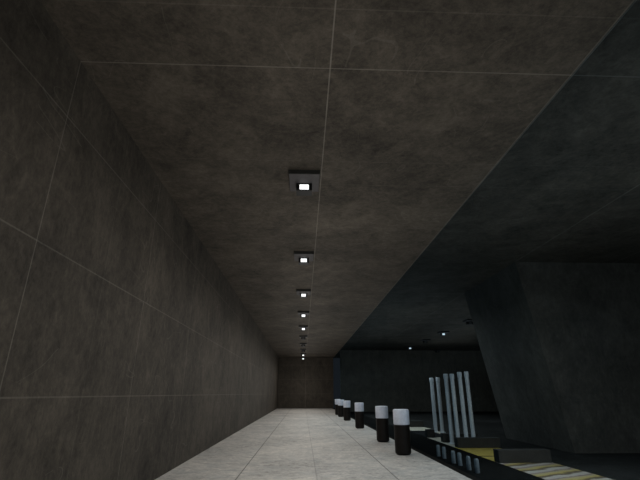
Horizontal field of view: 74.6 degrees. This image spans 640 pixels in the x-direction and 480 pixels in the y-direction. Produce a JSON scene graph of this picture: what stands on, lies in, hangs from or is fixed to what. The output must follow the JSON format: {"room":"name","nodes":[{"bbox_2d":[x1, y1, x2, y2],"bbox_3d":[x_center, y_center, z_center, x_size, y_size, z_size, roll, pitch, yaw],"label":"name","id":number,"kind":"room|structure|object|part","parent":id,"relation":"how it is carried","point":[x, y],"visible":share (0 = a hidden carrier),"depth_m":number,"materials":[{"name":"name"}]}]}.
{"room":"underground parking garage","nodes":[
{"label":"underground parking garage","id":0,"kind":"room"},
{"bbox_2d":[0,0,278,479],"bbox_3d":[-3.892,6.414,21.045,0.300,5.600,60.200,1,-20,-2],"label":"wall","id":1,"kind":"structure","parent":0,"point":[127,352],"depth_m":5.79,"materials":[{"name":"concrete"}]},
{"bbox_2d":[277,358,333,407],"bbox_3d":[-1.655,16.731,49.275,6.455,5.600,0.300,1,-20,-2],"label":"wall","id":2,"kind":"structure","parent":0,"point":[307,383],"depth_m":49.11,"materials":[{"name":"concrete"}]},
{"bbox_2d":[40,0,639,357],"bbox_3d":[7.702,3.794,22.472,23.505,0.300,60.200,1,-20,-2],"label":"ceiling","id":3,"kind":"structure","parent":0,"point":[453,144],"depth_m":7.07,"materials":[{"name":"concrete"}]},
{"bbox_2d":[296,289,310,297],"bbox_3d":[-0.683,2.248,17.455,0.594,0.240,0.752,1,-20,-2],"label":"ceiling lamp","id":4,"kind":"object","parent":3,"relation":"attached to","point":[303,293],"visible":1,"depth_m":17.34,"materials":[{"name":"grey metal"}]},
{"bbox_3d":[-0.683,2.178,17.488,0.590,0.085,0.740,1,-20,-2],"label":"mounting plate","id":5,"kind":"part","parent":4,"relation":"part of","materials":[{"name":"grey metal"}]},
{"bbox_2d":[298,311,308,317],"bbox_3d":[-0.868,3.920,22.029,0.594,0.240,0.752,1,-20,-2],"label":"ceiling lamp","id":6,"kind":"object","parent":3,"relation":"attached to","point":[302,314],"visible":1,"depth_m":21.88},
{"bbox_2d":[299,325,307,330],"bbox_3d":[-1.053,5.592,26.602,0.594,0.240,0.752,1,-20,-2],"label":"ceiling lamp","id":7,"kind":"object","parent":3,"relation":"attached to","point":[302,327],"visible":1,"depth_m":26.52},
{"bbox_2d":[294,251,313,264],"bbox_3d":[-0.497,0.577,12.882,0.594,0.240,0.752,1,-20,-2],"label":"ceiling lamp","id":8,"kind":"object","parent":3,"relation":"attached to","point":[303,257],"visible":1,"depth_m":12.78,"materials":[{"name":"grey metal"}]},
{"bbox_3d":[-0.498,0.506,12.914,0.590,0.085,0.740,1,-20,-2],"label":"mounting plate","id":9,"kind":"part","parent":8,"relation":"part of","materials":[{"name":"grey metal"}]},
{"bbox_2d":[289,170,319,195],"bbox_3d":[-0.312,-1.095,8.308,0.594,0.240,0.752,1,-20,-2],"label":"ceiling lamp","id":10,"kind":"object","parent":3,"relation":"attached to","point":[304,182],"visible":1,"depth_m":8.26,"materials":[{"name":"grey metal"}]},
{"bbox_3d":[-0.313,-1.165,8.340,0.590,0.085,0.740,1,-20,-2],"label":"mounting plate","id":11,"kind":"part","parent":10,"relation":"part of","materials":[{"name":"grey metal"}]},
{"bbox_2d":[438,331,449,335],"bbox_3d":[8.511,6.437,28.916,0.594,0.240,0.752,1,-20,-2],"label":"ceiling lamp","id":12,"kind":"object","parent":3,"relation":"attached to","point":[442,333],"visible":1,"depth_m":28.89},
{"bbox_2d":[463,319,472,324],"bbox_3d":[8.697,4.756,24.317,0.594,0.240,0.752,1,-20,-2],"label":"ceiling lamp","id":13,"kind":"object","parent":3,"relation":"attached to","point":[467,321],"visible":0.81,"depth_m":24.32,"materials":[{"name":"black metal"}]},
{"bbox_2d":[155,408,639,479],"bbox_3d":[7.702,9.336,20.446,23.505,0.300,60.200,1,-20,-2],"label":"floor","id":14,"kind":"structure","parent":0,"point":[285,443],"depth_m":11.36,"materials":[{"name":"concrete"}]},
{"bbox_2d":[335,399,340,414],"bbox_3d":[1.427,13.371,33.634,0.452,1.175,0.452,1,-20,-2],"label":"bollard","id":15,"kind":"object","parent":14,"relation":"on","point":[336,400],"visible":0.64,"depth_m":33.49,"materials":[{"name":"black metal"}]},
{"bbox_3d":[1.427,13.561,33.565,0.444,0.770,0.444,1,-20,-2],"label":"post","id":16,"kind":"part","parent":15,"relation":"part of","materials":[{"name":"black metal"}]},
{"bbox_2d":[338,400,343,416],"bbox_3d":[1.540,12.341,30.819,0.452,1.175,0.452,1,-20,-2],"label":"bollard","id":17,"kind":"object","parent":14,"relation":"on","point":[340,402],"visible":0.9,"depth_m":30.63,"materials":[{"name":"black metal"}]},
{"bbox_3d":[1.540,12.532,30.749,0.444,0.770,0.444,1,-20,-2],"label":"post","id":18,"kind":"part","parent":17,"relation":"part of","materials":[{"name":"black metal"}]},
{"bbox_2d":[343,401,350,420],"bbox_3d":[1.712,10.798,26.595,0.452,1.175,0.452,1,-20,-2],"label":"bollard","id":19,"kind":"object","parent":14,"relation":"on","point":[346,404],"visible":1,"depth_m":26.43,"materials":[{"name":"black metal"}]},
{"bbox_2d":[355,403,363,428],"bbox_3d":[1.949,8.654,20.729,0.452,1.175,0.452,1,-20,-2],"label":"bollard","id":20,"kind":"object","parent":14,"relation":"on","point":[359,407],"visible":1,"depth_m":20.56,"materials":[{"name":"black metal"}]},
{"bbox_3d":[1.949,8.844,20.660,0.444,0.770,0.444,1,-20,-2],"label":"post","id":21,"kind":"part","parent":20,"relation":"part of","materials":[{"name":"black metal"}]},
{"bbox_2d":[375,406,388,441],"bbox_3d":[2.229,6.572,15.034,0.452,1.175,0.452,1,-20,-2],"label":"bollard","id":22,"kind":"object","parent":14,"relation":"on","point":[382,425],"visible":1,"depth_m":14.87,"materials":[{"name":"black metal"}]},
{"bbox_3d":[2.229,6.763,14.964,0.444,0.770,0.444,1,-20,-2],"label":"post","id":23,"kind":"part","parent":22,"relation":"part of","materials":[{"name":"black metal"}]},
{"bbox_2d":[393,409,410,454],"bbox_3d":[2.326,5.430,11.907,0.452,1.175,0.452,1,-20,-2],"label":"bollard","id":24,"kind":"object","parent":14,"relation":"on","point":[401,422],"visible":1,"depth_m":11.75,"materials":[{"name":"black metal"}]},
{"bbox_3d":[2.326,5.620,11.838,0.444,0.770,0.444,1,-20,-2],"label":"post","id":25,"kind":"part","parent":24,"relation":"part of","materials":[{"name":"black metal"}]},
{"bbox_2d":[409,421,423,426],"bbox_3d":[4.613,9.412,21.508,1.340,0.285,0.280,1,-20,-2],"label":"block","id":26,"kind":"object","parent":14,"relation":"on","point":[412,423],"visible":0.53,"depth_m":21.39,"materials":[{"name":"grey concrete"}]},
{"bbox_2d":[425,429,434,437],"bbox_3d":[4.304,7.553,16.421,0.310,0.285,0.280,1,-20,-2],"label":"block","id":27,"kind":"object","parent":14,"relation":"on","point":[430,433],"visible":1,"depth_m":16.30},
{"bbox_2d":[429,378,438,431],"bbox_3d":[5.104,7.386,18.870,0.260,2.280,0.260,1,-20,-2],"label":"steel pole","id":28,"kind":"object","parent":14,"relation":"on","point":[431,380],"visible":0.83,"depth_m":18.81,"materials":[{"name":"grey metal"}]},
{"bbox_2d":[436,445,440,455],"bbox_3d":[3.237,5.762,11.493,0.100,0.275,0.098,1,-20,-2],"label":"stub","id":29,"kind":"object","parent":14,"relation":"on","point":[437,446],"visible":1,"depth_m":11.46,"materials":[{"name":"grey metal"}]},
{"bbox_2d":[436,377,445,432],"bbox_3d":[5.315,7.286,18.595,0.250,2.280,0.250,1,-20,-2],"label":"steel pole","id":30,"kind":"object","parent":14,"relation":"on","point":[437,378],"visible":0.98,"depth_m":18.54,"materials":[{"name":"grey metal"}]},
{"bbox_2d":[442,447,446,458],"bbox_3d":[3.274,5.611,11.081,0.100,0.275,0.098,1,-20,-2],"label":"stub","id":31,"kind":"object","parent":14,"relation":"on","point":[443,448],"visible":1,"depth_m":11.05,"materials":[{"name":"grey metal"}]},
{"bbox_2d":[443,374,454,443],"bbox_3d":[4.468,5.824,14.567,0.236,2.260,0.236,1,-20,-2],"label":"steel pole","id":32,"kind":"object","parent":14,"relation":"on","point":[445,376],"visible":0.94,"depth_m":14.51,"materials":[{"name":"grey metal"}]},
{"bbox_2d":[451,451,455,463],"bbox_3d":[3.284,5.340,10.338,0.100,0.275,0.098,1,-20,-2],"label":"stub","id":33,"kind":"object","parent":14,"relation":"on","point":[453,457],"visible":1,"depth_m":10.30,"materials":[{"name":"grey metal"}]},
{"bbox_2d":[449,374,459,436],"bbox_3d":[4.537,5.663,14.096,0.224,2.240,0.224,1,-20,-2],"label":"steel pole","id":34,"kind":"object","parent":14,"relation":"on","point":[450,375],"visible":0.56,"depth_m":14.09,"materials":[{"name":"grey metal"}]},
{"bbox_2d":[440,433,477,441],"bbox_3d":[4.910,6.960,14.798,1.250,0.285,0.280,1,-20,-2],"label":"block","id":35,"kind":"object","parent":14,"relation":"on","point":[445,437],"visible":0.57,"depth_m":14.69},
{"bbox_2d":[457,452,462,465],"bbox_3d":[3.328,5.217,10.002,0.100,0.275,0.098,1,-20,-2],"label":"stub","id":36,"kind":"object","parent":14,"relation":"on","point":[459,456],"visible":1,"depth_m":9.97,"materials":[{"name":"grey metal"}]},
{"bbox_2d":[457,372,467,436],"bbox_3d":[4.824,5.655,14.164,0.232,2.300,0.232,1,-20,-2],"label":"steel pole","id":37,"kind":"object","parent":14,"relation":"on","point":[459,374],"visible":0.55,"depth_m":14.15,"materials":[{"name":"grey metal"}]},
{"bbox_2d":[466,456,471,469],"bbox_3d":[3.340,5.011,9.438,0.100,0.275,0.098,1,-20,-2],"label":"stub","id":38,"kind":"object","parent":14,"relation":"on","point":[468,460],"visible":1,"depth_m":9.40,"materials":[{"name":"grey metal"}]},
{"bbox_2d":[464,371,475,436],"bbox_3d":[5.020,5.602,14.031,0.228,2.310,0.228,1,-20,-2],"label":"steel pole","id":39,"kind":"object","parent":14,"relation":"on","point":[466,373],"visible":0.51,"depth_m":14.03,"materials":[{"name":"grey metal"}]},
{"bbox_2d":[474,459,479,472],"bbox_3d":[3.385,4.874,9.064,0.100,0.275,0.098,1,-20,-2],"label":"stub","id":40,"kind":"object","parent":14,"relation":"on","point":[476,461],"visible":1,"depth_m":9.03,"materials":[{"name":"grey metal"}]},
{"bbox_2d":[454,437,500,447],"bbox_3d":[4.985,6.418,13.316,1.360,0.285,0.280,1,-20,-2],"label":"block","id":41,"kind":"object","parent":14,"relation":"on","point":[460,442],"visible":1,"depth_m":13.19,"materials":[{"name":"grey concrete"}]},
{"bbox_2d":[493,449,551,462],"bbox_3d":[5.049,5.385,10.489,1.320,0.285,0.300,1,-20,-2],"label":"block","id":42,"kind":"object","parent":14,"relation":"on","point":[500,455],"visible":1,"depth_m":10.35,"materials":[{"name":"grey concrete"}]},
{"bbox_2d":[464,262,639,452],"bbox_3d":[11.016,4.179,14.927,9.610,5.598,4.550,1,-20,-2],"label":"concrete pylon","id":43,"kind":"object","parent":14,"relation":"on","point":[559,342],"visible":1,"depth_m":13.19,"materials":[{"name":"grey concrete"}]},
{"bbox_2d":[340,350,497,411],"bbox_3d":[10.164,13.588,40.674,16.430,5.600,0.300,1,-20,-2],"label":"wall","id":44,"kind":"structure","parent":0,"point":[394,379],"depth_m":40.52,"materials":[{"name":"grey concrete"}]}
]}

